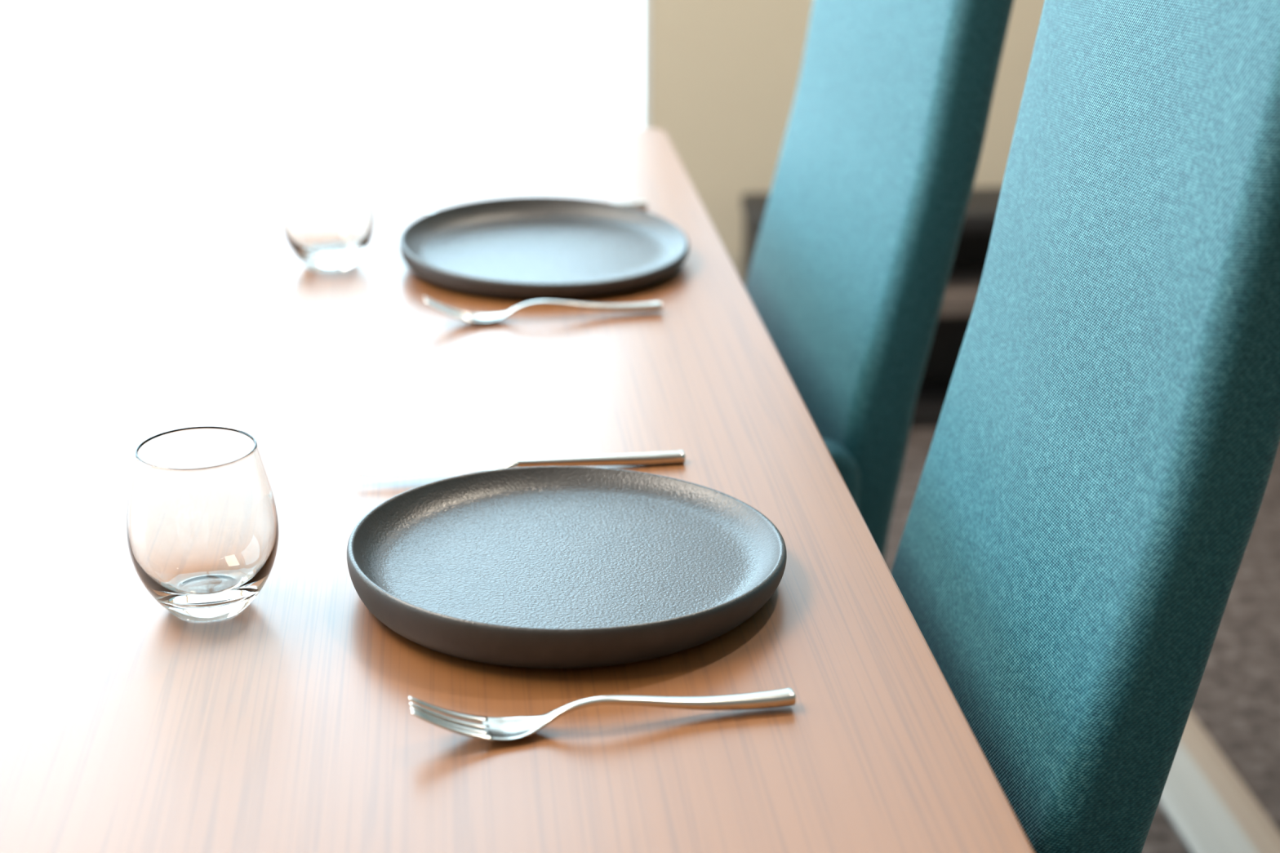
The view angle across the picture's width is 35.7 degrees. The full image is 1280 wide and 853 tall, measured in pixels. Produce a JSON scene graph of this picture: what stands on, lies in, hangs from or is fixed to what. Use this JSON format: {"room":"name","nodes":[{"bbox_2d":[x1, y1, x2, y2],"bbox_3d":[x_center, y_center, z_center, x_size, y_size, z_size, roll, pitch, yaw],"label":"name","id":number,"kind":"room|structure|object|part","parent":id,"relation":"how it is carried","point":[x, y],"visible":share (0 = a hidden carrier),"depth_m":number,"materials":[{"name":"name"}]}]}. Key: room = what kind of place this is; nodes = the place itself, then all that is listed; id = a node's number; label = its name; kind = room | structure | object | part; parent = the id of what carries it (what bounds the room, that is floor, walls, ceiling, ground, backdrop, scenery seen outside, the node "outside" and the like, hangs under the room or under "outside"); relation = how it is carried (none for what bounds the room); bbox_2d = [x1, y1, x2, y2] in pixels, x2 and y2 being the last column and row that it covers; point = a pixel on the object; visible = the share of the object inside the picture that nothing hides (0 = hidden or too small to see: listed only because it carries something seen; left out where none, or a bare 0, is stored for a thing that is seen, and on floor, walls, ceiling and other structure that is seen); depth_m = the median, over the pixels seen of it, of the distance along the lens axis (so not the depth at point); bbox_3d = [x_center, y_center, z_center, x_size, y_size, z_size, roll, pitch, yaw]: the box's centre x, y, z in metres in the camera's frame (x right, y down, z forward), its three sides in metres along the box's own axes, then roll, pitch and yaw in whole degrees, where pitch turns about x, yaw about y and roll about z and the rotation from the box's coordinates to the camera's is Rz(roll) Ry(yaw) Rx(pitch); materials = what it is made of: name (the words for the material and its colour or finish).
{"room":"dining room","nodes":[
{"label":"dining room","id":0,"kind":"room"},
{"bbox_2d":[649,0,1044,283],"bbox_3d":[-0.398,-1.592,3.169,5.300,3.200,0.300,-2,21,-5],"label":"wall","id":1,"kind":"structure","parent":0,"point":[725,74],"depth_m":3.46,"materials":[{"name":"beige paint"}]},
{"bbox_2d":[0,0,649,142],"bbox_3d":[-1.293,-1.696,3.035,2.602,2.610,0.301,-2,21,-5],"label":"window","id":2,"kind":"structure","parent":1,"relation":"in","point":[630,108],"depth_m":3.62,"materials":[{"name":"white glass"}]},
{"bbox_2d":[884,428,1279,852],"bbox_3d":[0.060,1.057,0.837,5.600,0.100,6.600,-2,21,-5],"label":"floor","id":3,"kind":"structure","parent":0,"point":[1237,702],"depth_m":2.64,"materials":[{"name":"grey carpet"}]},
{"bbox_2d":[0,128,1034,852],"bbox_3d":[-0.408,0.332,1.563,1.052,0.740,1.795,-2,21,-5],"label":"dining table","id":4,"kind":"object","parent":3,"relation":"on","point":[149,288],"visible":0.66,"depth_m":1.21,"materials":[{"name":"brown wood"}]},
{"bbox_2d":[126,426,279,622],"bbox_3d":[-0.244,0.057,1.110,0.083,0.096,0.083,-2,21,-5],"label":"drinking glass","id":5,"kind":"object","parent":4,"relation":"on","point":[202,528],"visible":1,"depth_m":1.08,"materials":[{"name":"clear glass"}]},
{"bbox_2d":[280,151,375,271],"bbox_3d":[-0.277,-0.190,1.759,0.083,0.096,0.083,-2,21,-5],"label":"drinking glass","id":6,"kind":"object","parent":4,"relation":"on","point":[327,214],"visible":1,"depth_m":1.73,"materials":[{"name":"clear glass"}]},
{"bbox_2d":[353,449,685,476],"bbox_3d":[-0.078,0.027,1.311,0.220,0.010,0.016,-4,21,-10],"label":"knife","id":7,"kind":"object","parent":4,"relation":"on","point":[678,456],"visible":0.96,"depth_m":1.31,"materials":[{"name":"metal"}]},
{"bbox_3d":[-0.133,0.029,1.301,0.108,0.005,0.016,-4,21,-10],"label":"blade","id":8,"kind":"part","parent":7,"relation":"part of","materials":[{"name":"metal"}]},
{"bbox_3d":[-0.026,0.023,1.322,0.113,0.009,0.010,-4,21,-10],"label":"handle","id":9,"kind":"part","parent":7,"relation":"part of","materials":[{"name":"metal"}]},
{"bbox_2d":[423,200,647,212],"bbox_3d":[-0.101,-0.212,1.943,0.220,0.010,0.016,-4,21,-10],"label":"knife","id":10,"kind":"object","parent":4,"relation":"on","point":[637,204],"visible":0.2,"depth_m":1.96,"materials":[{"name":"metal"}]},
{"bbox_3d":[-0.156,-0.211,1.932,0.108,0.005,0.016,-4,21,-10],"label":"blade","id":11,"kind":"part","parent":10,"relation":"part of","materials":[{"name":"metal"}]},
{"bbox_3d":[-0.049,-0.217,1.954,0.113,0.009,0.010,-4,21,-10],"label":"handle","id":12,"kind":"part","parent":10,"relation":"part of","materials":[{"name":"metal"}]},
{"bbox_2d":[423,296,662,323],"bbox_3d":[-0.078,-0.099,1.625,0.195,0.022,0.024,-4,21,-10],"label":"fork","id":13,"kind":"object","parent":4,"relation":"on","point":[655,306],"visible":1,"depth_m":1.62,"materials":[{"name":"metal"}]},
{"bbox_3d":[-0.040,-0.099,1.632,0.120,0.014,0.010,-4,21,-10],"label":"handle","id":14,"kind":"part","parent":13,"relation":"part of","materials":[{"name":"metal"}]},
{"bbox_2d":[398,195,688,298],"bbox_3d":[-0.085,-0.162,1.778,0.259,0.031,0.249,0,21,1],"label":"dinner plate","id":15,"kind":"object","parent":4,"relation":"on","point":[533,246],"visible":1,"depth_m":1.78,"materials":[{"name":"grey ceramic"}]},
{"bbox_2d":[346,466,786,668],"bbox_3d":[-0.043,0.075,1.153,0.254,0.032,0.249,-13,24,-31],"label":"dinner plate","id":16,"kind":"object","parent":4,"relation":"on","point":[536,566],"visible":1,"depth_m":1.15,"materials":[{"name":"grey ceramic"}]},
{"bbox_2d":[408,688,795,742],"bbox_3d":[-0.017,0.139,0.996,0.195,0.022,0.024,-4,21,-11],"label":"fork","id":17,"kind":"object","parent":4,"relation":"on","point":[513,728],"visible":1,"depth_m":0.99,"materials":[{"name":"metal"}]},
{"bbox_3d":[0.020,0.139,1.004,0.120,0.014,0.010,-4,21,-11],"label":"handle","id":18,"kind":"part","parent":17,"relation":"part of","materials":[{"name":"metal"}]},
{"bbox_2d":[741,186,1001,429],"bbox_3d":[0.859,-0.219,3.518,1.350,0.385,0.188,-2,21,-5],"label":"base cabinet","id":19,"kind":"object","parent":3,"relation":"on","point":[970,258],"visible":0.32,"depth_m":3.49,"materials":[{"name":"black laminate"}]},
{"bbox_3d":[0.859,-0.385,3.455,1.350,0.030,0.188,-2,21,-5],"label":"panel","id":20,"kind":"part","parent":19,"relation":"part of","materials":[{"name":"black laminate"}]},
{"bbox_2d":[938,265,984,316],"bbox_3d":[0.859,-0.248,3.503,1.290,0.040,0.170,-2,21,-5],"label":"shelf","id":21,"kind":"object","parent":19,"relation":"attached to","point":[964,281],"depth_m":3.41,"materials":[{"name":"brown wood"}]},
{"bbox_2d":[745,0,1013,558],"bbox_3d":[-0.021,-0.023,1.909,0.643,1.159,0.450,-4,21,-11],"label":"dining chair","id":22,"kind":"object","parent":3,"relation":"on","point":[851,267],"visible":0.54,"depth_m":1.76,"materials":[{"name":"teal fabric"}]},
{"bbox_3d":[-0.002,0.127,1.748,0.393,0.212,0.044,-4,21,-11],"label":"armrest","id":23,"kind":"part","parent":22,"relation":"part of","materials":[{"name":"teal fabric"}]},
{"bbox_2d":[891,0,1279,852],"bbox_3d":[0.025,0.224,1.259,0.643,1.159,0.450,-2,21,-5],"label":"dining chair","id":24,"kind":"object","parent":3,"relation":"on","point":[1088,498],"visible":0.71,"depth_m":1.07,"materials":[{"name":"teal fabric"}]},
{"bbox_2d":[1159,711,1279,852],"bbox_3d":[0.779,0.858,1.213,0.112,0.006,4.600,-2,21,-5],"label":"trim","id":25,"kind":"structure","parent":3,"relation":"on","point":[1211,808],"depth_m":2.31,"materials":[{"name":"white wood"}]}
]}

